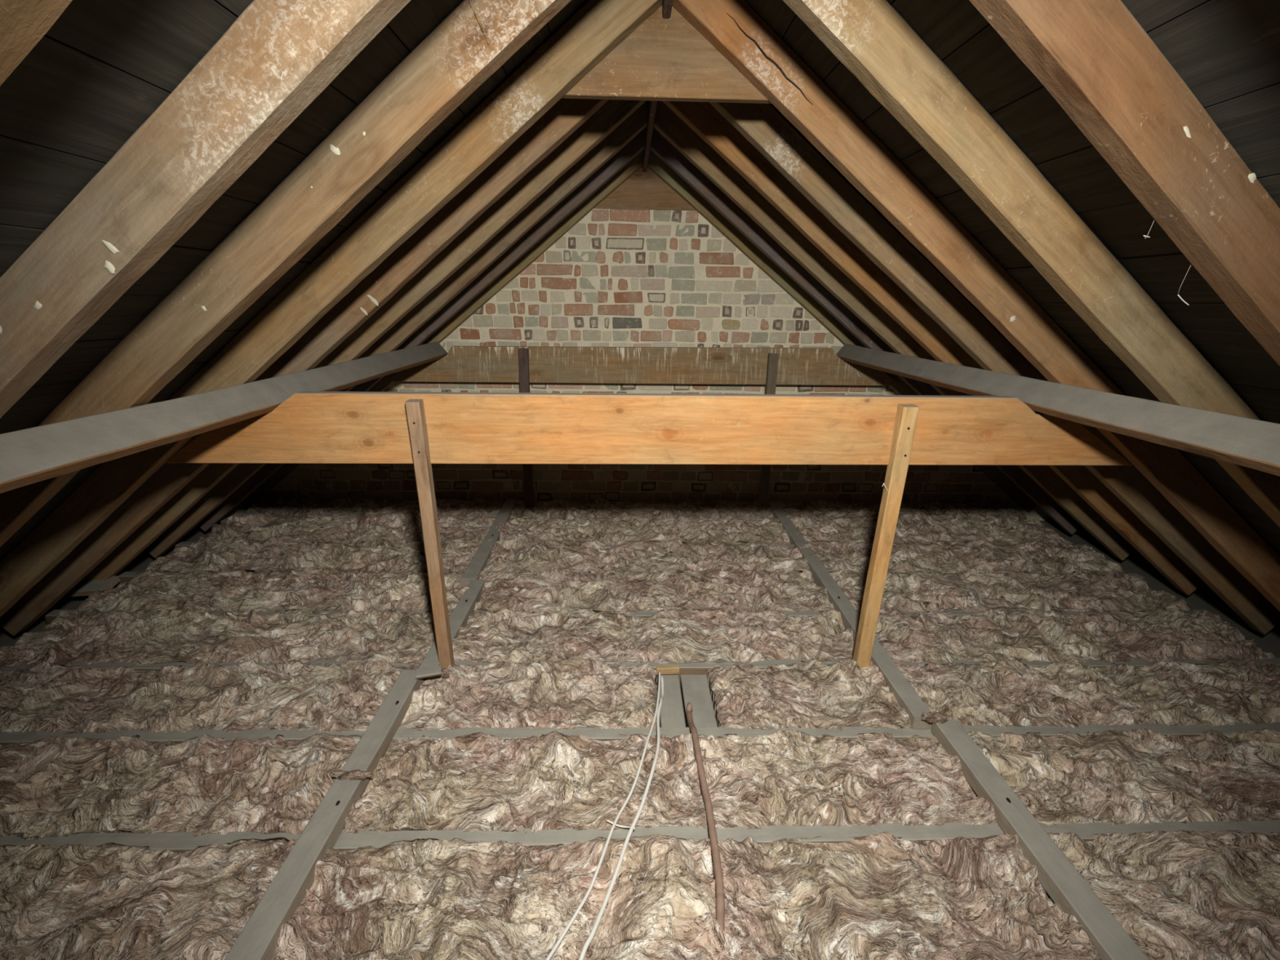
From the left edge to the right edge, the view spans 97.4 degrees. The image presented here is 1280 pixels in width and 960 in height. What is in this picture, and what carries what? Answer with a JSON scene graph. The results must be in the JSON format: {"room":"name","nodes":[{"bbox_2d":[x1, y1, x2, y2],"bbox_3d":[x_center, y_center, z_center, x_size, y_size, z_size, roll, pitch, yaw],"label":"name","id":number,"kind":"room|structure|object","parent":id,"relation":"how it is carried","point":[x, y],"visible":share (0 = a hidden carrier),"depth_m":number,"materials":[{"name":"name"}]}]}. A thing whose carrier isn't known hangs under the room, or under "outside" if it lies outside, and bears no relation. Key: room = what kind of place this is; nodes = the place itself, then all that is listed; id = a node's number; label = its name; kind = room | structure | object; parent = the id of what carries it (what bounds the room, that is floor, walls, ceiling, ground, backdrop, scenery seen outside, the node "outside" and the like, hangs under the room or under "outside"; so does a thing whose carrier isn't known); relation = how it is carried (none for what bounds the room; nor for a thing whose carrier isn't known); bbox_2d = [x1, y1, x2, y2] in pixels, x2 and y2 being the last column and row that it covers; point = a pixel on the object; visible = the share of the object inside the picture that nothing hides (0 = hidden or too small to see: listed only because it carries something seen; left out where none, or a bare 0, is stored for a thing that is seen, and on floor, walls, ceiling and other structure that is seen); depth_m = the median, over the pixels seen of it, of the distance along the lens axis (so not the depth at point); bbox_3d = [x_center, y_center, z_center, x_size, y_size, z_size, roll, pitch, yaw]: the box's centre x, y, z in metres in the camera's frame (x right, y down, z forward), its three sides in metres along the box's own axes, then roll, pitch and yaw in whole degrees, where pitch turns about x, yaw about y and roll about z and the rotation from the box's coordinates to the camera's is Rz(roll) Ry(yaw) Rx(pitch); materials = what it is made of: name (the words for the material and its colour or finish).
{"room":"attic","nodes":[
{"label":"attic","id":0,"kind":"room"},
{"bbox_2d":[223,208,1053,520],"bbox_3d":[0.012,-0.744,3.652,6.400,2.604,0.230,0,18,-1],"label":"wall","id":1,"kind":"structure","parent":0,"point":[617,277],"depth_m":3.50,"materials":[{"name":"brick"}]},
{"bbox_2d":[594,166,696,210],"bbox_3d":[0.052,-1.700,3.233,0.767,0.267,0.008,0,18,-1],"label":"tie","id":2,"kind":"object","parent":1,"relation":"on","point":[642,190],"visible":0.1,"depth_m":3.25,"materials":[{"name":"brown wood"}]},
{"bbox_2d":[0,0,1279,631],"bbox_3d":[0.080,-0.039,1.301,6.181,2.438,4.900,0,18,-1],"label":"ceiling","id":3,"kind":"structure","parent":0,"point":[103,68],"depth_m":1.08,"materials":[{"name":"black wood"}]},
{"bbox_2d":[0,0,72,85],"bbox_3d":[-1.254,0.026,0.620,2.648,2.209,0.063,0,18,-1],"label":"rafter","id":4,"kind":"object","parent":3,"relation":"attached to","point":[24,24],"visible":1,"depth_m":0.51,"materials":[{"name":"brown wood"}]},
{"bbox_2d":[0,0,410,417],"bbox_3d":[-1.260,-0.082,0.970,2.649,2.208,0.062,0,18,-1],"label":"rafter","id":5,"kind":"object","parent":3,"relation":"attached to","point":[277,56],"visible":1,"depth_m":0.84,"materials":[{"name":"brown wood"}]},
{"bbox_2d":[0,0,571,546],"bbox_3d":[-1.269,-0.192,1.319,2.649,2.208,0.063,0,18,-1],"label":"rafter","id":6,"kind":"object","parent":3,"relation":"attached to","point":[477,37],"visible":0.92,"depth_m":1.19,"materials":[{"name":"brown wood"}]},
{"bbox_2d":[0,97,608,635],"bbox_3d":[-1.287,-0.416,2.019,2.649,2.208,0.062,0,18,-1],"label":"rafter","id":7,"kind":"object","parent":3,"relation":"attached to","point":[566,116],"visible":0.56,"depth_m":1.95,"materials":[{"name":"brown wood"}]},
{"bbox_2d":[0,0,662,617],"bbox_3d":[-1.277,-0.311,1.697,2.648,2.209,0.063,0,18,-1],"label":"rafter","id":8,"kind":"object","parent":3,"relation":"attached to","point":[597,27],"visible":0.88,"depth_m":1.57,"materials":[{"name":"brown wood"}]},
{"bbox_2d":[642,0,672,172],"bbox_3d":[0.079,-1.143,1.056,0.025,0.128,4.500,0,18,-1],"label":"board","id":9,"kind":"object","parent":8,"relation":"attached to","point":[667,5],"visible":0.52,"depth_m":2.32,"materials":[{"name":"brown wood"}]},
{"bbox_2d":[561,3,771,103],"bbox_3d":[0.068,-1.149,1.510,0.657,0.219,0.031,0,18,-1],"label":"tie","id":10,"kind":"object","parent":8,"relation":"attached to","point":[662,60],"visible":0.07,"depth_m":1.51,"materials":[{"name":"brown wood"}]},
{"bbox_2d":[81,99,646,580],"bbox_3d":[-1.293,-0.518,2.348,2.649,2.208,0.063,0,18,-1],"label":"rafter","id":11,"kind":"object","parent":3,"relation":"attached to","point":[613,113],"visible":0.41,"depth_m":2.24,"materials":[{"name":"brown wood"}]},
{"bbox_2d":[145,100,648,558],"bbox_3d":[-1.304,-0.638,2.714,2.649,2.208,0.062,0,18,-1],"label":"rafter","id":12,"kind":"object","parent":3,"relation":"attached to","point":[637,122],"visible":0.45,"depth_m":2.60,"materials":[{"name":"brown wood"}]},
{"bbox_2d":[196,127,645,531],"bbox_3d":[-1.311,-0.746,3.063,2.649,2.208,0.062,0,18,-1],"label":"rafter","id":13,"kind":"object","parent":3,"relation":"attached to","point":[636,145],"visible":0.4,"depth_m":2.94,"materials":[{"name":"brown wood"}]},
{"bbox_2d":[240,150,643,508],"bbox_3d":[-1.320,-0.863,3.431,2.649,2.208,0.064,0,18,-1],"label":"rafter","id":14,"kind":"object","parent":3,"relation":"attached to","point":[529,257],"visible":0.34,"depth_m":3.31,"materials":[{"name":"brown wood"}]},
{"bbox_2d":[647,149,1037,511],"bbox_3d":[1.383,-0.846,3.500,2.715,2.208,0.063,0,18,-1],"label":"rafter","id":15,"kind":"object","parent":3,"relation":"attached to","point":[655,164],"visible":0.34,"depth_m":3.35,"materials":[{"name":"brown wood"}]},
{"bbox_2d":[649,126,1081,534],"bbox_3d":[1.391,-0.729,3.133,2.715,2.209,0.063,0,18,-2],"label":"rafter","id":16,"kind":"object","parent":3,"relation":"attached to","point":[660,146],"visible":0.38,"depth_m":2.98,"materials":[{"name":"brown wood"}]},
{"bbox_2d":[653,100,1135,560],"bbox_3d":[1.401,-0.620,2.783,2.715,2.209,0.062,0,18,-1],"label":"rafter","id":17,"kind":"object","parent":3,"relation":"attached to","point":[667,122],"visible":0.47,"depth_m":2.64,"materials":[{"name":"brown wood"}]},
{"bbox_2d":[662,101,1204,595],"bbox_3d":[1.409,-0.503,2.417,2.714,2.209,0.062,0,18,-1],"label":"rafter","id":18,"kind":"object","parent":3,"relation":"attached to","point":[702,117],"visible":0.57,"depth_m":2.28,"materials":[{"name":"brown wood"}]},
{"bbox_2d":[672,0,1279,611],"bbox_3d":[1.425,-0.298,1.765,2.715,2.208,0.064,0,18,-2],"label":"rafter","id":19,"kind":"object","parent":3,"relation":"attached to","point":[732,27],"visible":0.91,"depth_m":1.61,"materials":[{"name":"brown wood"}]},
{"bbox_2d":[708,102,1279,634],"bbox_3d":[1.418,-0.400,2.088,2.714,2.209,0.063,0,18,-1],"label":"rafter","id":20,"kind":"object","parent":3,"relation":"attached to","point":[762,125],"visible":0.75,"depth_m":1.98,"materials":[{"name":"brown wood"}]},
{"bbox_2d":[782,0,1279,527],"bbox_3d":[1.436,-0.180,1.385,2.715,2.208,0.063,0,18,-2],"label":"rafter","id":21,"kind":"object","parent":3,"relation":"attached to","point":[869,37],"visible":0.84,"depth_m":1.21,"materials":[{"name":"brown wood"}]},
{"bbox_2d":[969,0,1279,365],"bbox_3d":[1.444,-0.074,1.053,2.715,2.208,0.095,0,18,-1],"label":"rafter","id":22,"kind":"object","parent":3,"relation":"attached to","point":[1095,60],"visible":1,"depth_m":0.85,"materials":[{"name":"brown wood"}]},
{"bbox_2d":[0,517,1279,727],"bbox_3d":[0.004,0.998,1.586,6.500,0.020,4.820,0,18,-1],"label":"floor","id":23,"kind":"structure","parent":0,"point":[1269,642],"depth_m":2.92,"materials":[{"name":"brown wood"}]},
{"bbox_2d":[0,658,660,734],"bbox_3d":[-1.204,0.771,1.958,2.548,0.154,0.370,0,18,-1],"label":"insulation batt","id":24,"kind":"object","parent":23,"relation":"on","point":[43,696],"visible":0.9,"depth_m":1.93,"materials":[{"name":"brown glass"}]},
{"bbox_2d":[437,667,453,679],"bbox_3d":[-0.711,0.703,2.058,0.068,0.029,0.050,0,18,-1],"label":"tuft","id":25,"kind":"object","parent":24,"relation":"on","point":[445,672],"visible":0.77,"depth_m":2.04,"materials":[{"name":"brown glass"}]},
{"bbox_2d":[44,609,1206,624],"bbox_3d":[0.023,0.639,2.525,5.180,0.104,0.055,0,18,-1],"label":"joist","id":26,"kind":"object","parent":23,"relation":"on","point":[51,616],"visible":0.19,"depth_m":2.50,"materials":[{"name":"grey wood"}]},
{"bbox_2d":[768,499,933,728],"bbox_3d":[0.906,0.472,2.830,0.074,0.056,2.100,0,18,-1],"label":"binder","id":27,"kind":"object","parent":26,"relation":"on","point":[906,696],"visible":0.75,"depth_m":2.36,"materials":[{"name":"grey wood"}]},
{"bbox_2d":[174,542,1083,548],"bbox_3d":[0.006,0.418,3.222,5.180,0.105,0.055,0,18,-1],"label":"joist","id":28,"kind":"object","parent":23,"relation":"on","point":[181,544],"visible":0.02,"depth_m":3.13,"materials":[{"name":"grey wood"}]},
{"bbox_2d":[118,571,1144,583],"bbox_3d":[0.014,0.528,2.873,5.180,0.105,0.055,0,18,-1],"label":"joist","id":29,"kind":"object","parent":23,"relation":"on","point":[124,577],"visible":0.09,"depth_m":2.79,"materials":[{"name":"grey wood"}]},
{"bbox_2d":[220,518,1044,525],"bbox_3d":[-0.002,0.307,3.571,5.180,0.104,0.055,0,18,-1],"label":"joist","id":30,"kind":"object","parent":23,"relation":"on","point":[223,522],"visible":0.02,"depth_m":3.47,"materials":[{"name":"brown wood"}]},
{"bbox_2d":[460,498,517,586],"bbox_3d":[-0.842,0.319,3.239,0.078,0.056,1.150,0,18,-2],"label":"binder","id":31,"kind":"object","parent":30,"relation":"on","point":[477,563],"visible":0.81,"depth_m":3.02,"materials":[{"name":"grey wood"}]},
{"bbox_2d":[241,496,1026,520],"bbox_3d":[0.005,0.228,3.699,5.048,0.170,0.320,0,18,-1],"label":"insulation batt","id":32,"kind":"object","parent":23,"relation":"on","point":[282,508],"visible":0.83,"depth_m":3.65,"materials":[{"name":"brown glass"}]},
{"bbox_2d":[518,347,533,511],"bbox_3d":[-0.702,-0.278,3.482,0.062,1.049,0.079,0,18,-1],"label":"post","id":33,"kind":"object","parent":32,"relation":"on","point":[523,353],"visible":0.5,"depth_m":3.40,"materials":[{"name":"brown wood"}]},
{"bbox_2d":[386,346,899,386],"bbox_3d":[0.037,-0.701,3.428,3.157,0.226,0.052,0,18,-1],"label":"beam","id":34,"kind":"structure","parent":33,"relation":"attached to","point":[547,364],"depth_m":3.41,"materials":[{"name":"brown wood"}]},
{"bbox_2d":[757,353,778,511],"bbox_3d":[0.799,-0.263,3.522,0.060,1.035,0.077,0,18,-2],"label":"post","id":35,"kind":"object","parent":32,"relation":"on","point":[772,359],"visible":0.62,"depth_m":3.55,"materials":[{"name":"brown wood"}]},
{"bbox_2d":[75,567,1194,613],"bbox_3d":[0.028,0.548,2.688,5.054,0.171,0.390,0,18,-1],"label":"insulation batt","id":36,"kind":"object","parent":23,"relation":"on","point":[311,588],"visible":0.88,"depth_m":2.63,"materials":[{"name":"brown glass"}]},
{"bbox_2d":[62,575,119,597],"bbox_3d":[-2.564,0.492,2.583,0.253,0.060,0.103,-1,18,-6],"label":"wood offcut","id":37,"kind":"object","parent":36,"relation":"on","point":[83,588],"visible":0.52,"depth_m":2.56,"materials":[{"name":"wood"}]},
{"bbox_2d":[145,535,1126,574],"bbox_3d":[0.021,0.435,3.037,5.056,0.176,0.390,0,18,-1],"label":"insulation batt","id":38,"kind":"object","parent":23,"relation":"on","point":[283,554],"visible":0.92,"depth_m":2.97,"materials":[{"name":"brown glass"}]},
{"bbox_2d":[198,511,1074,546],"bbox_3d":[0.013,0.326,3.385,5.054,0.173,0.396,0,18,-1],"label":"insulation batt","id":39,"kind":"object","parent":23,"relation":"on","point":[353,527],"visible":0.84,"depth_m":3.33,"materials":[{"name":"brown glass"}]},
{"bbox_2d":[0,607,1275,666],"bbox_3d":[0.038,0.664,2.338,5.054,0.160,0.398,0,18,-1],"label":"insulation batt","id":40,"kind":"object","parent":23,"relation":"on","point":[188,635],"visible":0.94,"depth_m":2.28,"materials":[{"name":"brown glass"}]},
{"bbox_2d":[0,830,1279,959],"bbox_3d":[0.060,0.997,1.298,5.050,0.154,0.381,0,18,-1],"label":"insulation batt","id":41,"kind":"object","parent":23,"relation":"on","point":[1180,895],"visible":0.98,"depth_m":1.29,"materials":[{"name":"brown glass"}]},
{"bbox_2d":[0,728,1279,839],"bbox_3d":[0.051,0.887,1.648,5.053,0.153,0.377,0,18,-1],"label":"insulation batt","id":42,"kind":"object","parent":23,"relation":"on","point":[55,786],"visible":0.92,"depth_m":1.61,"materials":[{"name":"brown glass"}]},
{"bbox_2d":[0,820,1279,852],"bbox_3d":[0.047,0.970,1.478,5.180,0.105,0.055,0,18,-1],"label":"joist","id":43,"kind":"object","parent":23,"relation":"on","point":[174,842],"visible":0.38,"depth_m":1.46,"materials":[{"name":"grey wood"}]},
{"bbox_2d":[0,722,1279,745],"bbox_3d":[0.039,0.860,1.827,5.180,0.105,0.055,0,18,-1],"label":"joist","id":44,"kind":"object","parent":23,"relation":"on","point":[599,734],"visible":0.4,"depth_m":1.81,"materials":[{"name":"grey wood"}]},
{"bbox_2d":[224,669,423,959],"bbox_3d":[-0.803,0.911,1.363,0.077,0.054,1.385,0,18,-2],"label":"binder","id":45,"kind":"object","parent":44,"relation":"on","point":[258,940],"visible":0.94,"depth_m":1.39,"materials":[{"name":"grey wood"}]},
{"bbox_2d":[331,768,373,780],"bbox_3d":[-0.798,0.818,1.564,0.121,0.016,0.035,0,18,-1],"label":"tuft","id":46,"kind":"object","parent":45,"relation":"on","point":[353,775],"visible":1,"depth_m":1.56,"materials":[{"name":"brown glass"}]},
{"bbox_2d":[415,665,441,679],"bbox_3d":[-0.749,0.682,1.995,0.084,0.012,0.050,-4,18,-18],"label":"wood offcut","id":47,"kind":"object","parent":45,"relation":"on","point":[423,673],"visible":1,"depth_m":1.99,"materials":[{"name":"grey wood"}]},
{"bbox_2d":[686,702,724,929],"bbox_3d":[0.177,0.893,1.564,0.032,0.112,0.808,1,18,-1],"label":"copper pipe","id":48,"kind":"object","parent":44,"relation":"on","point":[720,899],"visible":0.98,"depth_m":1.44,"materials":[{"name":"brown metal"}]},
{"bbox_2d":[0,657,1279,688],"bbox_3d":[0.031,0.750,2.172,5.180,0.104,0.055,0,18,-1],"label":"joist","id":49,"kind":"object","parent":23,"relation":"on","point":[689,668],"visible":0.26,"depth_m":2.15,"materials":[{"name":"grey wood"}]},
{"bbox_2d":[404,399,454,668],"bbox_3d":[-0.706,0.232,1.915,0.048,1.022,0.102,0,18,-4],"label":"post","id":50,"kind":"object","parent":49,"relation":"on","point":[415,408],"visible":0.97,"depth_m":1.87,"materials":[{"name":"brown wood"}]},
{"bbox_2d":[165,391,1133,465],"bbox_3d":[0.060,-0.164,1.828,3.187,0.235,0.042,0,18,-1],"label":"beam","id":51,"kind":"structure","parent":50,"relation":"attached to","point":[308,427],"depth_m":1.81,"materials":[{"name":"brown wood"}]},
{"bbox_2d":[0,341,447,493],"bbox_3d":[-1.157,-0.121,1.298,0.093,0.102,4.400,0,18,-1],"label":"purlin","id":52,"kind":"object","parent":51,"relation":"on","point":[30,455],"visible":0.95,"depth_m":1.33,"materials":[{"name":"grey wood"}]},
{"bbox_2d":[836,343,1279,475],"bbox_3d":[1.296,-0.126,1.355,0.093,0.102,4.400,0,18,-1],"label":"purlin","id":53,"kind":"object","parent":51,"relation":"on","point":[1252,443],"visible":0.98,"depth_m":1.50,"materials":[{"name":"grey wood"}]},
{"bbox_2d":[418,579,484,678],"bbox_3d":[-0.768,0.597,2.358,0.068,0.053,0.670,1,18,0],"label":"binder","id":54,"kind":"object","parent":49,"relation":"on","point":[459,618],"visible":0.66,"depth_m":2.38,"materials":[{"name":"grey wood"}]},
{"bbox_2d":[657,674,685,727],"bbox_3d":[0.109,0.797,1.999,0.084,0.023,0.308,0,18,-1],"label":"board","id":55,"kind":"object","parent":49,"relation":"attached to","point":[672,713],"visible":0.63,"depth_m":1.98,"materials":[{"name":"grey wood"}]},
{"bbox_2d":[545,670,660,959],"bbox_3d":[-0.089,0.902,1.493,0.090,0.081,1.307,6,18,17],"label":"cable","id":56,"kind":"object","parent":55,"relation":"on","point":[553,949],"visible":1,"depth_m":1.40,"materials":[{"name":"white plastic"}]},
{"bbox_2d":[578,675,663,959],"bbox_3d":[-0.025,0.897,1.504,0.078,0.086,1.283,5,18,12],"label":"cable","id":57,"kind":"object","parent":55,"relation":"on","point":[593,932],"visible":1,"depth_m":1.40,"materials":[{"name":"white plastic"}]},
{"bbox_2d":[606,819,635,829],"bbox_3d":[-0.048,0.892,1.458,0.082,0.023,0.013,8,19,23],"label":"cable","id":58,"kind":"object","parent":57,"relation":"attached to","point":[607,820],"visible":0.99,"depth_m":1.46,"materials":[{"name":"white plastic"}]},
{"bbox_2d":[656,664,679,675],"bbox_3d":[0.105,0.718,2.127,0.085,0.030,0.022,-1,18,-2],"label":"wood offcut","id":59,"kind":"object","parent":55,"relation":"on","point":[673,668],"visible":1,"depth_m":2.12,"materials":[{"name":"brown wood"}]},
{"bbox_2d":[680,675,717,727],"bbox_3d":[0.208,0.801,2.002,0.101,0.023,0.308,0,18,-1],"label":"board","id":60,"kind":"object","parent":49,"relation":"attached to","point":[695,691],"visible":0.8,"depth_m":2.01,"materials":[{"name":"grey wood"}]},
{"bbox_2d":[853,404,919,667],"bbox_3d":[0.835,0.241,1.956,0.070,1.020,0.103,1,18,1],"label":"post","id":61,"kind":"object","parent":49,"relation":"on","point":[906,418],"visible":0.98,"depth_m":1.91,"materials":[{"name":"brown wood"}]},
{"bbox_2d":[707,657,1279,729],"bbox_3d":[1.416,0.785,2.025,2.312,0.154,0.359,0,18,-1],"label":"insulation batt","id":62,"kind":"object","parent":23,"relation":"on","point":[1071,692],"visible":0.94,"depth_m":2.00,"materials":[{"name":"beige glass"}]},
{"bbox_3d":[0.056,1.081,1.129,5.180,0.105,0.055,0,18,-1],"label":"joist","id":63,"kind":"object","parent":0,"visible":0},
{"bbox_2d":[931,719,1148,959],"bbox_3d":[1.000,0.962,1.283,0.081,0.056,1.120,0,18,-2],"label":"binder","id":64,"kind":"object","parent":63,"relation":"on","point":[1062,882],"visible":0.94,"depth_m":1.38,"materials":[{"name":"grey wood"}]},
{"bbox_2d":[920,711,950,723],"bbox_3d":[0.956,0.762,1.815,0.093,0.021,0.054,5,18,14],"label":"tuft","id":65,"kind":"object","parent":64,"relation":"on","point":[931,717],"visible":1,"depth_m":1.80,"materials":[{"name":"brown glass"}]}
]}

